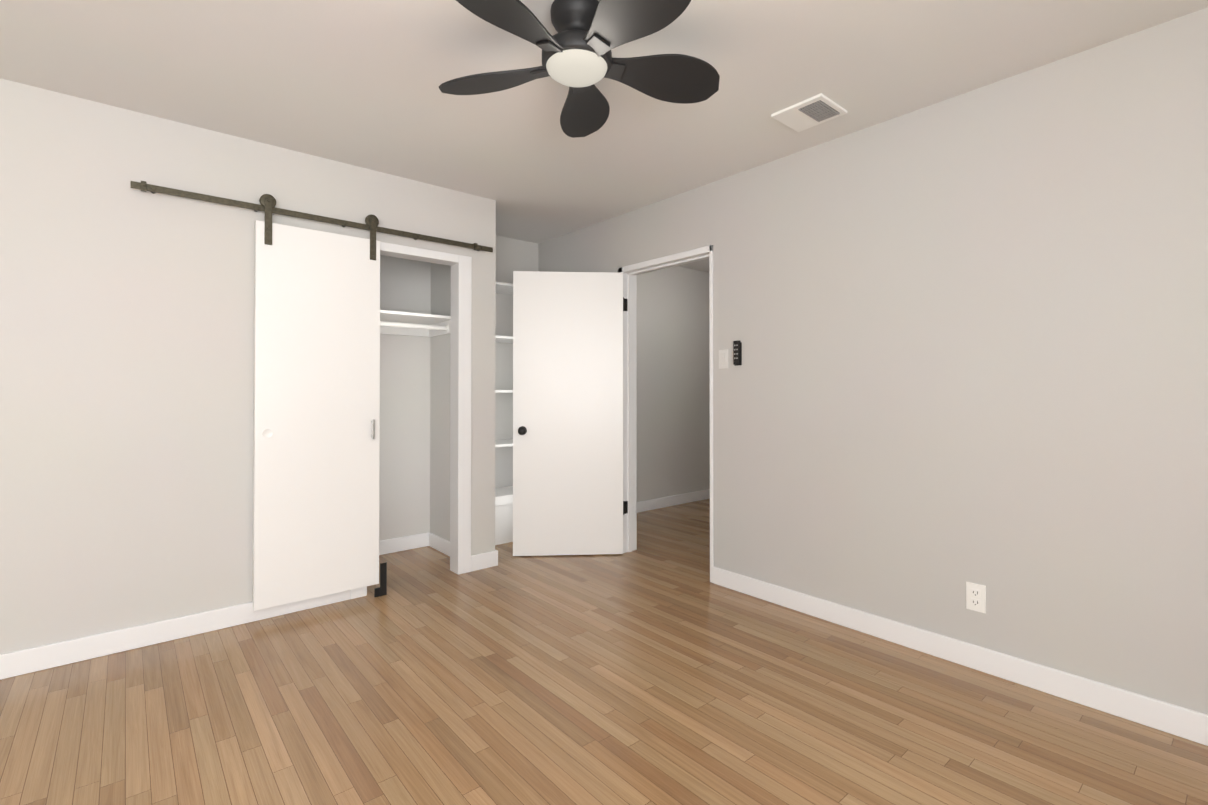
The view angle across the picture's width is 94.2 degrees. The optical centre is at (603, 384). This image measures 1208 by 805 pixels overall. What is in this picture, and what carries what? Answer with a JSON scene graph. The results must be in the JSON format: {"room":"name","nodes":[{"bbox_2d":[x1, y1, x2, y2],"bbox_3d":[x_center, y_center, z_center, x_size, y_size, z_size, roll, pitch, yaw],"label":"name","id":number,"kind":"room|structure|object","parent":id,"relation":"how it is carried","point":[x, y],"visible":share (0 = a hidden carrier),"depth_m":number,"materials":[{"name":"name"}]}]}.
{"room":"empty bedroom","nodes":[
{"label":"empty bedroom","id":0,"kind":"room"},
{"bbox_2d":[0,78,495,653],"bbox_3d":[-2.238,-0.027,2.531,3.890,2.440,0.100,0,-1,-40],"label":"wall","id":1,"kind":"structure","parent":0,"point":[126,395],"depth_m":2.57,"materials":[{"name":"paint"}]},
{"bbox_2d":[0,590,349,679],"bbox_3d":[-2.513,1.140,2.211,2.870,0.100,0.015,0,-1,-40],"label":"baseboard","id":2,"kind":"structure","parent":1,"relation":"attached to","point":[31,660],"depth_m":2.55,"materials":[{"name":"white wood"}]},
{"bbox_2d":[131,181,492,610],"bbox_3d":[-1.425,0.115,3.094,1.820,2.165,0.095,0,-1,-40],"label":"sliding barn door","id":3,"kind":"structure","parent":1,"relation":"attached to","point":[316,413],"depth_m":2.98,"materials":[{"name":"painted wood"},{"name":"metal"}]},
{"bbox_2d":[350,242,471,598],"bbox_3d":[-1.140,0.185,3.389,0.737,2.030,0.016,0,-1,-40],"label":"trim","id":4,"kind":"structure","parent":1,"relation":"attached to","point":[464,422],"depth_m":3.58,"materials":[{"name":"white wood"}]},
{"bbox_2d":[380,251,457,573],"bbox_3d":[-1.178,0.203,3.433,0.587,1.995,0.108,0,-1,-40],"label":"liner","id":5,"kind":"object","parent":1,"relation":"attached to","point":[453,410],"visible":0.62,"depth_m":3.61,"materials":[{"name":"white wood"}]},
{"bbox_2d":[471,550,497,571],"bbox_3d":[-0.785,1.153,3.684,0.198,0.100,0.015,0,-1,-40],"label":"baseboard","id":6,"kind":"structure","parent":1,"relation":"attached to","point":[484,560],"depth_m":3.68,"materials":[{"name":"white wood"}]},
{"bbox_2d":[430,263,450,540],"bbox_3d":[-1.051,-0.014,4.036,0.130,2.440,0.650,0,-1,-40],"label":"wall","id":7,"kind":"structure","parent":0,"point":[440,413],"depth_m":4.10,"materials":[{"name":"paint"}]},
{"bbox_2d":[429,533,449,555],"bbox_3d":[-1.101,1.156,3.973,0.015,0.100,0.635,0,-1,-40],"label":"baseboard","id":8,"kind":"structure","parent":7,"relation":"attached to","point":[438,543],"depth_m":4.07,"materials":[{"name":"white wood"}]},
{"bbox_2d":[379,235,537,540],"bbox_3d":[-1.502,-0.013,4.144,2.603,2.440,0.100,0,-1,-40],"label":"wall","id":9,"kind":"structure","parent":0,"point":[404,469],"depth_m":4.16,"materials":[{"name":"paint"}]},
{"bbox_2d":[379,532,429,554],"bbox_3d":[-1.843,1.154,3.768,1.410,0.100,0.015,0,-1,-40],"label":"baseboard","id":10,"kind":"structure","parent":9,"relation":"attached to","point":[393,545],"depth_m":4.09,"materials":[{"name":"white wood"}]},
{"bbox_2d":[380,310,450,336],"bbox_3d":[-1.663,-0.422,3.570,1.410,0.109,0.570,0,-1,-40],"label":"shelf","id":11,"kind":"object","parent":9,"relation":"attached to","point":[408,323],"visible":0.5,"depth_m":3.93,"materials":[{"name":"white wood"}]},
{"bbox_2d":[0,499,1207,804],"bbox_3d":[0.636,1.241,2.315,8.200,0.100,5.900,0,-1,-40],"label":"floor","id":12,"kind":"structure","parent":0,"point":[656,667],"depth_m":2.04,"materials":[{"name":"brown wood"}]},
{"bbox_2d":[495,281,512,544],"bbox_3d":[-0.778,0.210,4.463,0.843,2.000,0.350,0,-1,-40],"label":"built-in shelf","id":13,"kind":"object","parent":12,"relation":"on","point":[503,515],"visible":0.02,"depth_m":4.29,"materials":[{"name":"white wood"}]},
{"bbox_2d":[0,0,1207,272],"bbox_3d":[0.636,-1.299,2.338,8.200,0.100,5.900,0,-1,-40],"label":"ceiling","id":14,"kind":"structure","parent":0,"point":[356,82],"depth_m":2.26,"materials":[{"name":"paint"}]},
{"bbox_2d":[439,0,719,137],"bbox_3d":[-0.081,-1.140,1.842,1.001,0.227,0.987,0,-1,-40],"label":"ceiling fan","id":15,"kind":"object","parent":14,"relation":"hanging from","point":[579,60],"visible":1,"depth_m":1.85,"materials":[{"name":"black"}]},
{"bbox_2d":[771,93,846,131],"bbox_3d":[0.939,-1.238,2.572,0.235,0.017,0.245,0,-1,-40],"label":"ceiling vent","id":16,"kind":"object","parent":14,"relation":"in","point":[820,108],"visible":1,"depth_m":2.55,"materials":[{"name":"white plastic"}]},
{"bbox_2d":[637,266,709,501],"bbox_3d":[0.809,0.002,5.864,3.147,2.440,0.100,0,-1,-40],"label":"wall","id":17,"kind":"structure","parent":0,"point":[673,404],"depth_m":5.71,"materials":[{"name":"paint"}]},
{"bbox_2d":[637,489,709,512],"bbox_3d":[0.808,1.171,5.777,3.047,0.100,0.015,0,-1,-40],"label":"baseboard","id":18,"kind":"structure","parent":17,"relation":"attached to","point":[657,503],"depth_m":5.67,"materials":[{"name":"white wood"}]},
{"bbox_2d":[538,7,1207,714],"bbox_3d":[1.282,-0.025,2.791,0.120,2.440,5.570,0,-1,-40],"label":"wall","id":19,"kind":"structure","parent":0,"point":[968,331],"depth_m":2.33,"materials":[{"name":"paint"}]},
{"bbox_2d":[618,245,713,582],"bbox_3d":[0.442,0.189,3.775,0.128,2.030,0.820,0,-1,-40],"label":"door frame","id":20,"kind":"structure","parent":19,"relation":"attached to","point":[629,412],"depth_m":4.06,"materials":[{"name":"white wood"}]},
{"bbox_2d":[513,271,623,555],"bbox_3d":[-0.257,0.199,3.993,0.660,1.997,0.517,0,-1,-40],"label":"door","id":21,"kind":"structure","parent":20,"relation":"attached to","point":[567,413],"depth_m":3.96,"materials":[{"name":"white wood"}]},
{"bbox_2d":[719,349,727,368],"bbox_3d":[0.713,-0.155,3.359,0.012,0.114,0.070,0,-1,-40],"label":"switch plate","id":22,"kind":"object","parent":19,"relation":"attached to","point":[723,359],"visible":1,"depth_m":3.35,"materials":[{"name":"white plastic"}]},
{"bbox_2d":[733,341,741,365],"bbox_3d":[0.776,-0.185,3.275,0.024,0.144,0.048,0,-1,-40],"label":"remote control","id":23,"kind":"object","parent":19,"relation":"attached to","point":[737,353],"visible":1,"depth_m":3.26,"materials":[{"name":"black plastic"}]},
{"bbox_2d":[712,567,1207,745],"bbox_3d":[1.817,1.139,2.050,0.015,0.100,3.563,0,-1,-40],"label":"baseboard","id":24,"kind":"structure","parent":19,"relation":"attached to","point":[1185,723],"depth_m":2.29,"materials":[{"name":"white wood"}]},
{"bbox_2d":[966,581,985,613],"bbox_3d":[1.560,0.891,2.357,0.010,0.114,0.070,0,-1,-40],"label":"electrical outlet plate","id":25,"kind":"object","parent":19,"relation":"attached to","point":[975,597],"visible":1,"depth_m":2.35,"materials":[{"name":"white plastic"}]}
]}

